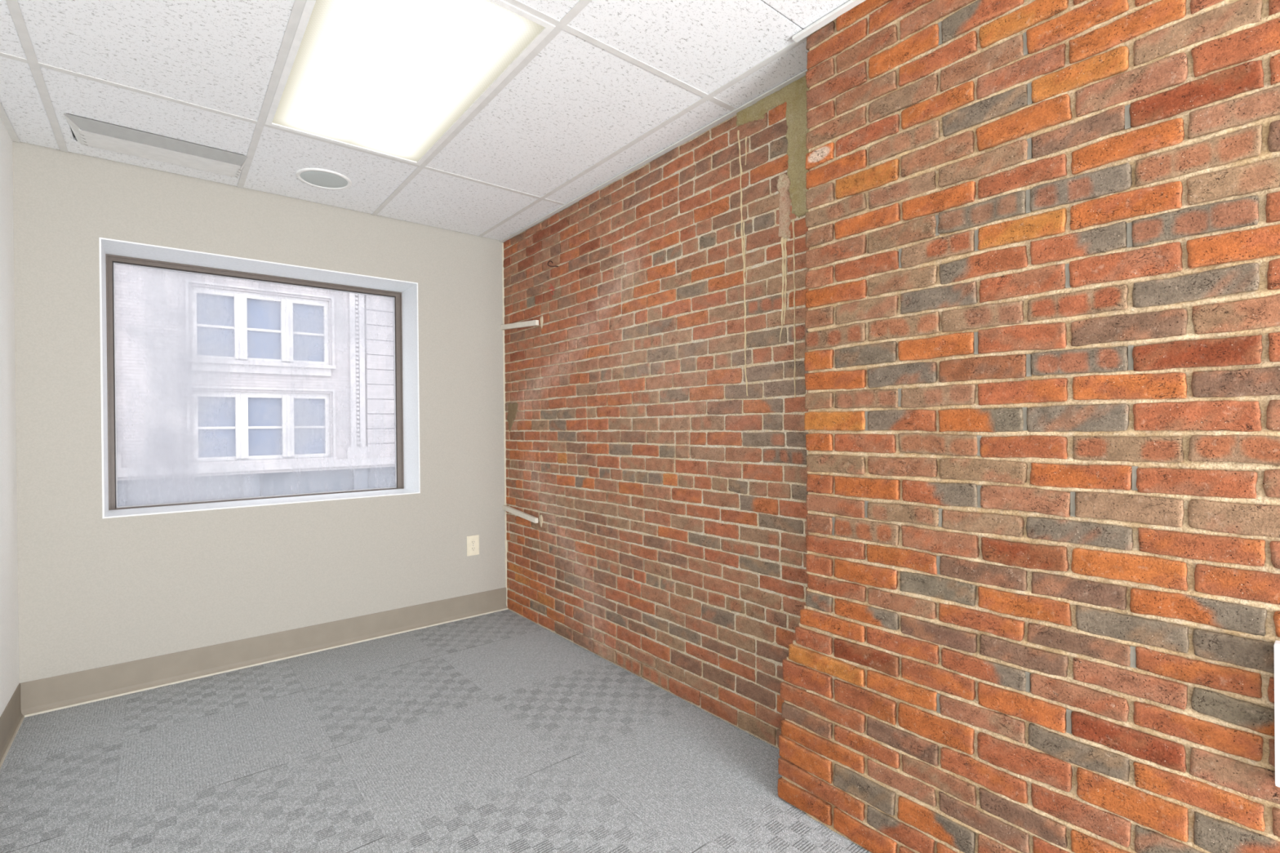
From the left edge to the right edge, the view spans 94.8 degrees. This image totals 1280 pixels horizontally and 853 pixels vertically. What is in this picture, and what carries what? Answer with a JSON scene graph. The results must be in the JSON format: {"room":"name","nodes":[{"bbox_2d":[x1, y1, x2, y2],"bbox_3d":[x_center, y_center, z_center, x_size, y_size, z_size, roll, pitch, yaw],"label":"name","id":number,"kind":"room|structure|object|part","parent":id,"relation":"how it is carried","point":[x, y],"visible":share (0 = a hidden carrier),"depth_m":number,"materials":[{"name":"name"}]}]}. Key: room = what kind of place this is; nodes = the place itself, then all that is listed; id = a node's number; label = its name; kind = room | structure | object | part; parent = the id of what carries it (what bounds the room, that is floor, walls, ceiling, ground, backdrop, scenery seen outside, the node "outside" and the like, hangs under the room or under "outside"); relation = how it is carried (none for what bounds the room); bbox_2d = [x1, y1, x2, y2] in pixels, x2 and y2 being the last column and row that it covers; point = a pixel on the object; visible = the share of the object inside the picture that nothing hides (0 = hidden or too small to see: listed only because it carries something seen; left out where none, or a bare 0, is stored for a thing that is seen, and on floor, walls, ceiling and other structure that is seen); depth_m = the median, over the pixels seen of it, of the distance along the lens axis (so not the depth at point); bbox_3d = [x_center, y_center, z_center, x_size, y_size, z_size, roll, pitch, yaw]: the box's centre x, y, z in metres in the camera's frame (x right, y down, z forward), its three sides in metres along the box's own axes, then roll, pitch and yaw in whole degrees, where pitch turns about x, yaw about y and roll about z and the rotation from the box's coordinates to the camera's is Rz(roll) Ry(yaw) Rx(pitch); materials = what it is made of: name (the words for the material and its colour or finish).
{"room":"empty office room","nodes":[
{"label":"empty office room","id":0,"kind":"room"},
{"bbox_2d":[0,118,18,716],"bbox_3d":[-0.891,-0.150,0.279,0.120,2.620,5.294,-1,0,-39],"label":"wall","id":1,"kind":"structure","parent":0,"point":[9,620],"depth_m":2.24,"materials":[{"name":"white paint"}]},
{"bbox_2d":[0,683,24,768],"bbox_3d":[-0.863,1.091,0.371,0.016,0.136,5.174,-1,0,-39],"label":"baseboard","id":2,"kind":"structure","parent":1,"relation":"attached to","point":[11,718],"depth_m":2.20,"materials":[{"name":"beige plastic"}]},
{"bbox_2d":[12,113,505,683],"bbox_3d":[-1.722,-0.148,3.233,2.558,2.620,0.340,-1,0,-39],"label":"wall","id":3,"kind":"structure","parent":0,"point":[95,591],"depth_m":2.78,"materials":[{"name":"beige paint"}]},
{"bbox_2d":[98,237,420,518],"bbox_3d":[-1.898,-0.214,3.085,1.351,1.209,0.331,-1,0,-39],"label":"window","id":4,"kind":"structure","parent":3,"relation":"in","point":[167,464],"depth_m":2.96,"materials":[{"name":"white glass"}]},
{"bbox_2d":[20,587,507,717],"bbox_3d":[-1.667,1.094,3.041,2.138,0.136,0.016,-1,0,-39],"label":"baseboard","id":5,"kind":"structure","parent":3,"relation":"attached to","point":[39,696],"depth_m":2.83,"materials":[{"name":"beige plastic"}]},
{"bbox_2d":[466,534,479,555],"bbox_3d":[-1.015,0.724,3.579,0.077,0.120,0.008,-1,0,-39],"label":"power outlet","id":6,"kind":"object","parent":3,"relation":"attached to","point":[473,541],"visible":1,"depth_m":3.58,"materials":[{"name":"beige plastic"}]},
{"bbox_2d":[470,546,475,551],"bbox_3d":[-1.013,0.743,3.577,0.034,0.029,0.003,-1,0,-39],"label":"receptacle","id":7,"kind":"object","parent":6,"relation":"attached to","point":[472,548],"depth_m":3.57,"materials":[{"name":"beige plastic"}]},
{"bbox_2d":[470,539,475,545],"bbox_3d":[-1.014,0.704,3.577,0.034,0.029,0.003,-1,0,-39],"label":"receptacle","id":8,"kind":"object","parent":6,"relation":"attached to","point":[473,542],"depth_m":3.58,"materials":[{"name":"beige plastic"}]},
{"bbox_2d":[0,0,865,242],"bbox_3d":[-0.050,-1.315,1.176,2.538,0.312,5.574,-1,0,-39],"label":"ceiling","id":9,"kind":"structure","parent":0,"point":[615,86],"depth_m":2.04,"materials":[{"name":"tile"}]},
{"bbox_2d":[63,113,247,177],"bbox_3d":[-1.985,-1.139,2.448,0.566,0.033,0.268,-1,0,-39],"label":"ceiling vent","id":10,"kind":"object","parent":9,"relation":"in","point":[93,133],"visible":1,"depth_m":2.40,"materials":[{"name":"grey metal"}]},
{"bbox_3d":[-2.047,-1.146,2.533,0.516,0.008,0.053,-1,0,-39],"label":"louver blade","id":11,"kind":"part","parent":10,"relation":"part of","materials":[{"name":"white metal"}]},
{"bbox_3d":[-2.012,-1.140,2.491,0.514,0.008,0.053,-1,0,-39],"label":"louver blade","id":12,"kind":"part","parent":10,"relation":"part of","materials":[{"name":"white metal"}]},
{"bbox_3d":[-1.976,-1.135,2.449,0.512,0.008,0.053,-1,0,-39],"label":"louver blade","id":13,"kind":"part","parent":10,"relation":"part of","materials":[{"name":"white metal"}]},
{"bbox_3d":[-1.941,-1.129,2.407,0.510,0.008,0.053,-1,0,-39],"label":"louver blade","id":14,"kind":"part","parent":10,"relation":"part of","materials":[{"name":"white metal"}]},
{"bbox_2d":[295,168,351,189],"bbox_3d":[-1.479,-1.157,2.759,0.232,0.007,0.232,-1,0,-39],"label":"ceiling speaker","id":15,"kind":"object","parent":9,"relation":"attached to","point":[316,177],"visible":1,"depth_m":2.75,"materials":[{"name":"white metal"}]},
{"bbox_2d":[300,170,347,187],"bbox_3d":[-1.479,-1.156,2.759,0.196,0.003,0.196,-1,0,-39],"label":"speaker grille","id":16,"kind":"object","parent":15,"relation":"attached to","point":[319,179],"depth_m":2.75,"materials":[{"name":"metal"}]},
{"bbox_2d":[264,0,555,165],"bbox_3d":[-0.841,-1.200,1.984,0.586,0.079,1.161,-1,0,-39],"label":"fluorescent ceiling light","id":17,"kind":"object","parent":9,"relation":"attached to","point":[394,79],"visible":0.84,"depth_m":1.91,"materials":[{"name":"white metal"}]},
{"bbox_2d":[0,608,870,852],"bbox_3d":[0.220,1.187,0.864,2.558,0.080,6.374,-1,0,-39],"label":"floor","id":18,"kind":"structure","parent":0,"point":[495,732],"depth_m":2.01,"materials":[{"name":"grey carpet"}]},
{"bbox_2d":[502,0,1279,852],"bbox_3d":[0.816,-0.160,1.679,0.481,2.600,5.274,-1,0,-39],"label":"wall","id":19,"kind":"structure","parent":0,"point":[908,422],"depth_m":1.43,"materials":[{"name":"brick"}]},
{"bbox_2d":[500,315,543,329],"bbox_3d":[-0.709,-0.597,3.518,0.026,0.087,0.497,-1,0,-39],"label":"bar","id":20,"kind":"object","parent":19,"relation":"attached to","point":[534,322],"visible":1,"depth_m":3.48,"materials":[{"name":"paint"}]},
{"bbox_2d":[502,505,542,527],"bbox_3d":[-0.708,0.538,3.532,0.026,0.088,0.466,-1,0,-39],"label":"bar","id":21,"kind":"object","parent":19,"relation":"attached to","point":[508,508],"visible":1,"depth_m":3.50,"materials":[{"name":"paint"}]},
{"bbox_2d":[1273,640,1279,787],"bbox_3d":[1.100,0.484,0.967,0.029,0.240,0.078,-1,0,-39],"label":"wall box","id":22,"kind":"object","parent":19,"relation":"attached to","point":[1277,644],"visible":1,"depth_m":0.99,"materials":[{"name":"white plastic"}]},
{"label":"outside","id":23,"kind":"structure","parent":0,"visible":0},
{"bbox_3d":[-7.000,4.238,16.595,70.000,0.100,25.376,-1,0,-39],"label":"trim","id":24,"kind":"structure","parent":23,"visible":0},
{"bbox_2d":[114,263,395,506],"bbox_3d":[-10.754,-4.828,18.030,34.150,18.100,6.500,-1,0,-39],"label":"building","id":25,"kind":"structure","parent":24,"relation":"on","point":[346,386],"depth_m":15.49,"materials":[{"name":"stone"}]},
{"bbox_3d":[-9.888,-2.536,15.468,2.860,1.630,0.015,-1,0,-39],"label":"pane","id":26,"kind":"part","parent":25,"relation":"part of","materials":[{"name":"glass"}]},
{"bbox_3d":[-9.763,-2.472,15.315,3.280,2.200,0.340,-1,0,-39],"label":"window sill","id":27,"kind":"part","parent":25,"relation":"part of","materials":[{"name":"stone"}]},
{"bbox_3d":[-9.862,0.009,15.474,2.860,1.600,0.015,-1,0,-39],"label":"pane","id":28,"kind":"part","parent":25,"relation":"part of","materials":[{"name":"glass"}]},
{"bbox_3d":[-9.737,0.073,15.320,3.280,2.170,0.340,-1,0,-39],"label":"window sill","id":29,"kind":"part","parent":25,"relation":"part of","materials":[{"name":"stone"}]}
]}

